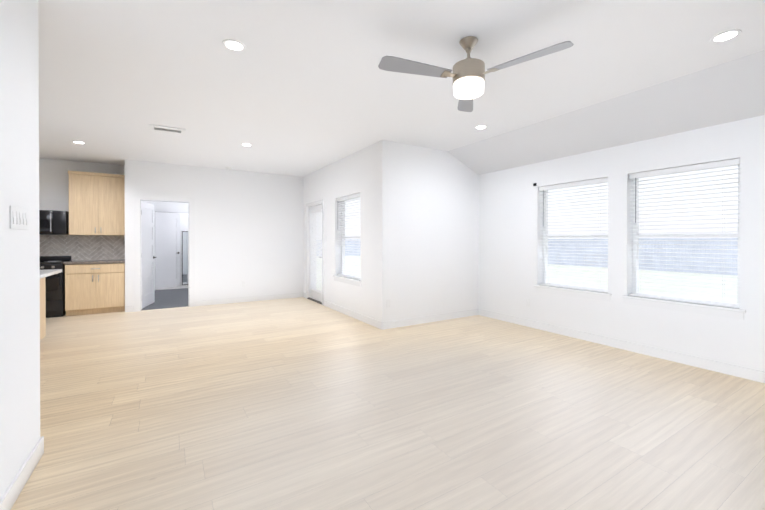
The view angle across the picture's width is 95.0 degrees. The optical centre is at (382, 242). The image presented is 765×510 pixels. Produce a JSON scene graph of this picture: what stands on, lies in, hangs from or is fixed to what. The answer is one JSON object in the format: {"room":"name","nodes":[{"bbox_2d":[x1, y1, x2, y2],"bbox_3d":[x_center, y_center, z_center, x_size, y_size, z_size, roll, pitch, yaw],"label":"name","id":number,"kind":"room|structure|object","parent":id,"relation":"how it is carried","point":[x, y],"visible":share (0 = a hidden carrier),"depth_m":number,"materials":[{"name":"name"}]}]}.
{"room":"empty living room","nodes":[
{"label":"empty living room","id":0,"kind":"room"},
{"bbox_2d":[0,0,39,499],"bbox_3d":[-0.581,-0.083,-0.423,0.120,2.740,5.850,0,0,-31],"label":"wall","id":1,"kind":"structure","parent":0,"point":[19,278],"depth_m":1.81,"materials":[{"name":"white paint"}]},
{"bbox_2d":[10,205,28,229],"bbox_3d":[-1.862,-0.122,1.794,0.010,0.114,0.257,0,0,-31],"label":"light switch","id":2,"kind":"object","parent":1,"relation":"attached to","point":[19,218],"visible":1,"depth_m":1.79,"materials":[{"name":"white plastic"}]},
{"bbox_2d":[0,436,43,509],"bbox_3d":[-0.527,1.237,-0.377,0.013,0.100,5.863,0,0,-31],"label":"baseboard","id":3,"kind":"structure","parent":1,"relation":"attached to","point":[14,489],"depth_m":1.81,"materials":[{"name":"white paint"}]},
{"bbox_2d":[39,158,124,211],"bbox_3d":[-6.309,-0.114,6.077,3.100,2.740,0.120,0,0,-31],"label":"wall","id":4,"kind":"structure","parent":0,"point":[53,184],"depth_m":6.31,"materials":[{"name":"white paint"}]},
{"bbox_2d":[39,210,68,234],"bbox_3d":[-5.878,-0.338,6.008,0.755,0.410,0.440,0,0,-31],"label":"microwave","id":5,"kind":"object","parent":4,"relation":"attached to","point":[52,222],"visible":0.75,"depth_m":5.98,"materials":[{"name":"black metal"}]},
{"bbox_2d":[39,235,124,260],"bbox_3d":[-6.021,0.102,6.178,2.496,0.463,0.008,0,0,-31],"label":"tile backsplash","id":6,"kind":"structure","parent":4,"relation":"attached to","point":[93,247],"depth_m":6.49,"materials":[{"name":"grey tile"}]},
{"bbox_2d":[68,171,124,234],"bbox_3d":[-5.211,-0.691,6.456,0.820,1.120,0.370,0,0,-31],"label":"upper cabinet","id":7,"kind":"object","parent":4,"relation":"attached to","point":[96,203],"visible":0.92,"depth_m":6.32,"materials":[{"name":"brown wood"}]},
{"bbox_2d":[142,288,187,309],"bbox_3d":[-3.926,1.291,8.511,3.500,0.108,2.950,0,0,-31],"label":"floor","id":8,"kind":"structure","parent":0,"point":[169,298],"depth_m":7.61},
{"bbox_2d":[144,201,187,208],"bbox_3d":[-4.730,-0.131,9.741,3.180,2.740,0.120,0,0,-31],"label":"wall","id":9,"kind":"structure","parent":0,"point":[172,205],"depth_m":9.16,"materials":[{"name":"white paint"}]},
{"bbox_2d":[155,212,179,288],"bbox_3d":[-5.810,0.221,9.486,0.591,2.015,0.554,0,0,-31],"label":"bathroom door","id":10,"kind":"structure","parent":9,"relation":"in","point":[167,250],"depth_m":9.46,"materials":[{"name":"white paint"}]},
{"bbox_2d":[154,208,187,289],"bbox_3d":[-5.527,0.179,9.243,0.970,2.125,0.140,0,0,-31],"label":"door frame","id":11,"kind":"structure","parent":9,"relation":"attached to","point":[170,210],"depth_m":9.10,"materials":[{"name":"white paint"}]},
{"bbox_2d":[156,282,187,289],"bbox_3d":[-5.182,1.283,10.561,3.500,0.104,1.860,0,0,-31],"label":"floor","id":12,"kind":"structure","parent":0,"point":[181,286],"depth_m":9.59,"materials":[{"name":"tile"}]},
{"bbox_2d":[182,231,187,284],"bbox_3d":[-5.600,0.454,10.149,0.360,1.554,0.020,0,0,-31],"label":"bathroom mirror","id":13,"kind":"object","parent":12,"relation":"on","point":[184,257],"visible":0.44,"depth_m":10.09,"materials":[{"name":"grey mirror"}]},
{"bbox_2d":[160,212,187,281],"bbox_3d":[-5.670,-0.139,11.276,3.180,2.740,0.120,0,0,-31],"label":"wall","id":14,"kind":"structure","parent":0,"point":[183,221],"depth_m":10.87,"materials":[{"name":"white paint"}]},
{"bbox_2d":[125,159,303,306],"bbox_3d":[-3.241,-0.119,7.194,3.300,2.740,0.120,0,0,-31],"label":"wall","id":15,"kind":"structure","parent":0,"point":[249,228],"depth_m":7.23,"materials":[{"name":"white paint"}]},
{"bbox_2d":[141,201,156,308],"bbox_3d":[-4.598,0.233,6.883,0.259,2.015,0.772,0,0,-31],"label":"bedroom door","id":16,"kind":"structure","parent":15,"relation":"in","point":[148,257],"depth_m":6.88,"materials":[{"name":"white paint"}]},
{"bbox_2d":[134,194,194,311],"bbox_3d":[-4.119,0.191,6.657,0.970,2.125,0.160,0,0,-31],"label":"door frame","id":17,"kind":"structure","parent":15,"relation":"attached to","point":[139,198],"depth_m":6.50,"materials":[{"name":"white paint"}]},
{"bbox_2d":[195,293,303,305],"bbox_3d":[-2.732,1.200,7.433,2.190,0.100,0.013,0,0,-31],"label":"baseboard","id":18,"kind":"structure","parent":15,"relation":"attached to","point":[281,296],"depth_m":7.35,"materials":[{"name":"white paint"}]},
{"bbox_2d":[303,143,374,319],"bbox_3d":[-2.140,-0.126,8.747,0.200,2.740,8.120,0,0,-31],"label":"wall","id":19,"kind":"structure","parent":0,"point":[351,174],"depth_m":6.07,"materials":[{"name":"white paint"}]},
{"bbox_2d":[307,297,321,304],"bbox_3d":[-1.345,1.239,7.447,0.210,0.022,0.880,0,0,-31],"label":"sill","id":20,"kind":"structure","parent":19,"relation":"attached to","point":[314,300],"depth_m":7.40,"materials":[{"name":"grey"}]},
{"bbox_2d":[306,199,323,304],"bbox_3d":[-1.349,0.197,7.439,0.220,2.105,1.030,0,0,-31],"label":"door frame","id":21,"kind":"structure","parent":19,"relation":"attached to","point":[315,203],"depth_m":7.77,"materials":[{"name":"white paint"}]},
{"bbox_2d":[309,204,321,301],"bbox_3d":[-1.401,0.224,7.408,0.100,2.000,0.872,0,0,-31],"label":"patio door","id":22,"kind":"structure","parent":19,"relation":"in","point":[315,296],"depth_m":7.67,"materials":[{"name":"white paint"}]},
{"bbox_2d":[309,209,321,293],"bbox_3d":[-1.416,0.184,7.398,0.030,1.731,0.692,0,0,-31],"label":"door blind","id":23,"kind":"object","parent":19,"relation":"attached to","point":[315,242],"visible":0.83,"depth_m":7.37,"materials":[{"name":"white plastic"}]},
{"bbox_2d":[333,275,361,286],"bbox_3d":[-0.578,0.664,6.096,0.152,0.095,1.090,0,0,-31],"label":"sill","id":24,"kind":"structure","parent":19,"relation":"attached to","point":[351,281],"depth_m":6.00,"materials":[{"name":"white paint"}]},
{"bbox_2d":[341,197,359,277],"bbox_3d":[-0.484,-0.089,6.150,0.060,1.444,0.994,0,0,-31],"label":"window","id":25,"kind":"structure","parent":19,"relation":"in","point":[343,251],"depth_m":6.53,"materials":[{"name":"white plastic"}]},
{"bbox_2d":[337,193,359,279],"bbox_3d":[-0.574,-0.099,6.095,0.070,1.422,0.984,0,0,-31],"label":"window blind","id":26,"kind":"object","parent":25,"relation":"attached to","point":[353,196],"visible":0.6,"depth_m":6.09,"materials":[{"name":"white plastic"}]},
{"bbox_2d":[324,301,383,329],"bbox_3d":[-0.576,1.207,5.996,0.013,0.100,2.208,0,0,-31],"label":"baseboard","id":27,"kind":"structure","parent":19,"relation":"attached to","point":[370,321],"depth_m":5.74,"materials":[{"name":"white paint"}]},
{"bbox_2d":[11,297,764,509],"bbox_3d":[-1.028,1.323,2.563,8.670,0.100,11.640,0,0,-31],"label":"floor","id":28,"kind":"structure","parent":0,"point":[300,403],"depth_m":2.53,"materials":[{"name":"brown wood"}]},
{"bbox_2d":[40,277,45,339],"bbox_3d":[-4.569,0.828,3.440,1.610,0.878,1.198,0,0,-31],"label":"kitchen island","id":29,"kind":"object","parent":28,"relation":"on","point":[42,279],"depth_m":4.25,"materials":[{"name":"brown wood"}]},
{"bbox_2d":[40,269,61,276],"bbox_3d":[-4.531,0.369,3.462,1.800,0.040,1.360,0,0,-31],"label":"island countertop","id":30,"kind":"structure","parent":29,"relation":"on","point":[43,273],"depth_m":4.15,"materials":[{"name":"white stone"}]},
{"bbox_2d":[40,256,71,317],"bbox_3d":[-5.816,0.751,5.912,0.755,1.008,0.676,0,0,-31],"label":"range","id":31,"kind":"object","parent":28,"relation":"on","point":[55,295],"visible":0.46,"depth_m":5.83,"materials":[{"name":"black metal"}]},
{"bbox_2d":[65,263,124,315],"bbox_3d":[-5.136,0.814,6.345,0.816,0.878,0.650,0,0,-31],"label":"base cabinet","id":32,"kind":"object","parent":28,"relation":"on","point":[94,288],"visible":0.98,"depth_m":6.09,"materials":[{"name":"brown wood"}]},
{"bbox_2d":[63,259,124,264],"bbox_3d":[-5.149,0.353,6.349,0.831,0.040,0.625,0,0,-31],"label":"countertop","id":33,"kind":"structure","parent":32,"relation":"on","point":[93,261],"depth_m":6.12,"materials":[{"name":"stone"}]},
{"bbox_2d":[38,0,764,176],"bbox_3d":[-2.487,-1.534,4.060,7.760,0.120,15.740,0,0,-31],"label":"ceiling","id":34,"kind":"structure","parent":0,"point":[301,88],"depth_m":2.95,"materials":[{"name":"white paint"}]},
{"bbox_2d":[72,141,85,143],"bbox_3d":[-4.486,-1.476,5.181,0.164,0.007,0.164,0,0,-31],"label":"recessed light","id":35,"kind":"object","parent":34,"relation":"in","point":[79,142],"visible":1,"depth_m":5.19,"materials":[{"name":"white plastic"}]},
{"bbox_2d":[149,124,185,135],"bbox_3d":[-2.816,-1.471,4.598,0.400,0.010,0.300,0,0,-31],"label":"ceiling vent","id":36,"kind":"object","parent":34,"relation":"in","point":[166,129],"visible":1,"depth_m":4.57,"materials":[{"name":"white plastic"}]},
{"bbox_2d":[222,39,245,51],"bbox_3d":[-1.105,-1.464,2.609,0.164,0.007,0.164,0,0,-31],"label":"recessed light","id":37,"kind":"object","parent":34,"relation":"in","point":[234,45],"visible":1,"depth_m":2.60,"materials":[{"name":"white plastic"}]},
{"bbox_2d":[378,36,573,111],"bbox_3d":[0.585,-1.272,2.454,1.166,0.386,1.191,0,0,-31],"label":"ceiling fan","id":38,"kind":"object","parent":34,"relation":"hanging from","point":[467,75],"visible":1,"depth_m":2.45,"materials":[{"name":"silver metal"}]},
{"bbox_2d":[474,125,487,128],"bbox_3d":[1.260,-1.473,4.491,0.164,0.007,0.164,0,0,-31],"label":"recessed light","id":39,"kind":"object","parent":34,"relation":"in","point":[481,127],"visible":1,"depth_m":4.49,"materials":[{"name":"white plastic"}]},
{"bbox_2d":[710,29,741,42],"bbox_3d":[2.438,-1.463,2.492,0.164,0.007,0.164,0,0,-31],"label":"recessed light","id":40,"kind":"object","parent":34,"relation":"in","point":[727,35],"visible":1,"depth_m":2.49,"materials":[{"name":"white plastic"}]},
{"bbox_2d":[375,140,477,322],"bbox_3d":[0.864,-0.112,5.709,2.150,2.740,0.200,0,0,-31],"label":"wall","id":41,"kind":"structure","parent":0,"point":[426,231],"depth_m":5.45,"materials":[{"name":"white paint"}]},
{"bbox_2d":[384,309,479,328],"bbox_3d":[0.836,1.209,5.573,1.920,0.100,0.013,0,0,-31],"label":"baseboard","id":42,"kind":"structure","parent":41,"relation":"attached to","point":[420,320],"depth_m":5.51,"materials":[{"name":"white paint"}]},
{"bbox_2d":[448,50,764,174],"bbox_3d":[3.330,-1.323,2.863,0.910,0.530,7.620,0,0,-31],"label":"ceiling","id":43,"kind":"structure","parent":0,"point":[729,91],"depth_m":3.69,"materials":[{"name":"white paint"}]},
{"bbox_2d":[478,115,764,371],"bbox_3d":[3.686,0.061,2.970,0.200,2.420,7.420,0,0,-31],"label":"wall","id":44,"kind":"structure","parent":0,"point":[510,233],"depth_m":4.16,"materials":[{"name":"white paint"}]},
{"bbox_2d":[533,285,611,301],"bbox_3d":[2.548,0.670,4.727,0.152,0.095,1.050,0,0,-31],"label":"sill","id":45,"kind":"structure","parent":44,"relation":"attached to","point":[596,295],"depth_m":4.63,"materials":[{"name":"white paint"}]},
{"bbox_2d":[543,183,607,290],"bbox_3d":[2.641,-0.082,4.780,0.060,1.444,0.954,0,0,-31],"label":"window","id":46,"kind":"structure","parent":44,"relation":"in","point":[544,275],"depth_m":4.95,"materials":[{"name":"white plastic"}]},
{"bbox_2d":[539,177,607,292],"bbox_3d":[2.551,-0.092,4.725,0.070,1.422,0.944,0,0,-31],"label":"window blind","id":47,"kind":"object","parent":46,"relation":"attached to","point":[576,184],"visible":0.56,"depth_m":4.67,"materials":[{"name":"white plastic"}]},
{"bbox_2d":[480,309,764,382],"bbox_3d":[3.563,1.221,2.971,0.013,0.100,7.300,0,0,-31],"label":"baseboard","id":48,"kind":"structure","parent":44,"relation":"attached to","point":[742,372],"depth_m":3.95,"materials":[{"name":"white paint"}]},
{"bbox_2d":[622,295,745,319],"bbox_3d":[3.156,0.675,3.734,0.152,0.095,1.040,0,0,-31],"label":"sill","id":49,"kind":"structure","parent":44,"relation":"attached to","point":[718,311],"depth_m":3.62,"materials":[{"name":"white paint"}]},
{"bbox_2d":[632,165,739,305],"bbox_3d":[3.249,-0.078,3.787,0.060,1.444,0.944,0,0,-31],"label":"window","id":50,"kind":"structure","parent":44,"relation":"in","point":[635,284],"depth_m":3.81,"materials":[{"name":"white plastic"}]},
{"bbox_2d":[629,158,739,307],"bbox_3d":[3.159,-0.087,3.732,0.070,1.422,0.934,0,0,-31],"label":"window blind","id":51,"kind":"object","parent":50,"relation":"attached to","point":[706,166],"visible":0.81,"depth_m":3.66,"materials":[{"name":"white plastic"}]},
{"label":"outside","id":52,"kind":"structure","parent":0,"visible":0},
{"bbox_2d":[316,255,736,302],"bbox_3d":[9.531,1.587,20.525,62.000,0.300,75.000,0,0,-31],"label":"ground","id":53,"kind":"structure","parent":52,"point":[677,280],"depth_m":13.50,"materials":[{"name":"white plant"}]},
{"bbox_2d":[316,238,737,275],"bbox_3d":[4.070,0.623,16.624,18.616,1.665,40.060,0,0,-31],"label":"fence","id":54,"kind":"object","parent":53,"relation":"on","point":[572,245],"depth_m":17.85,"materials":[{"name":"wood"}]}
]}

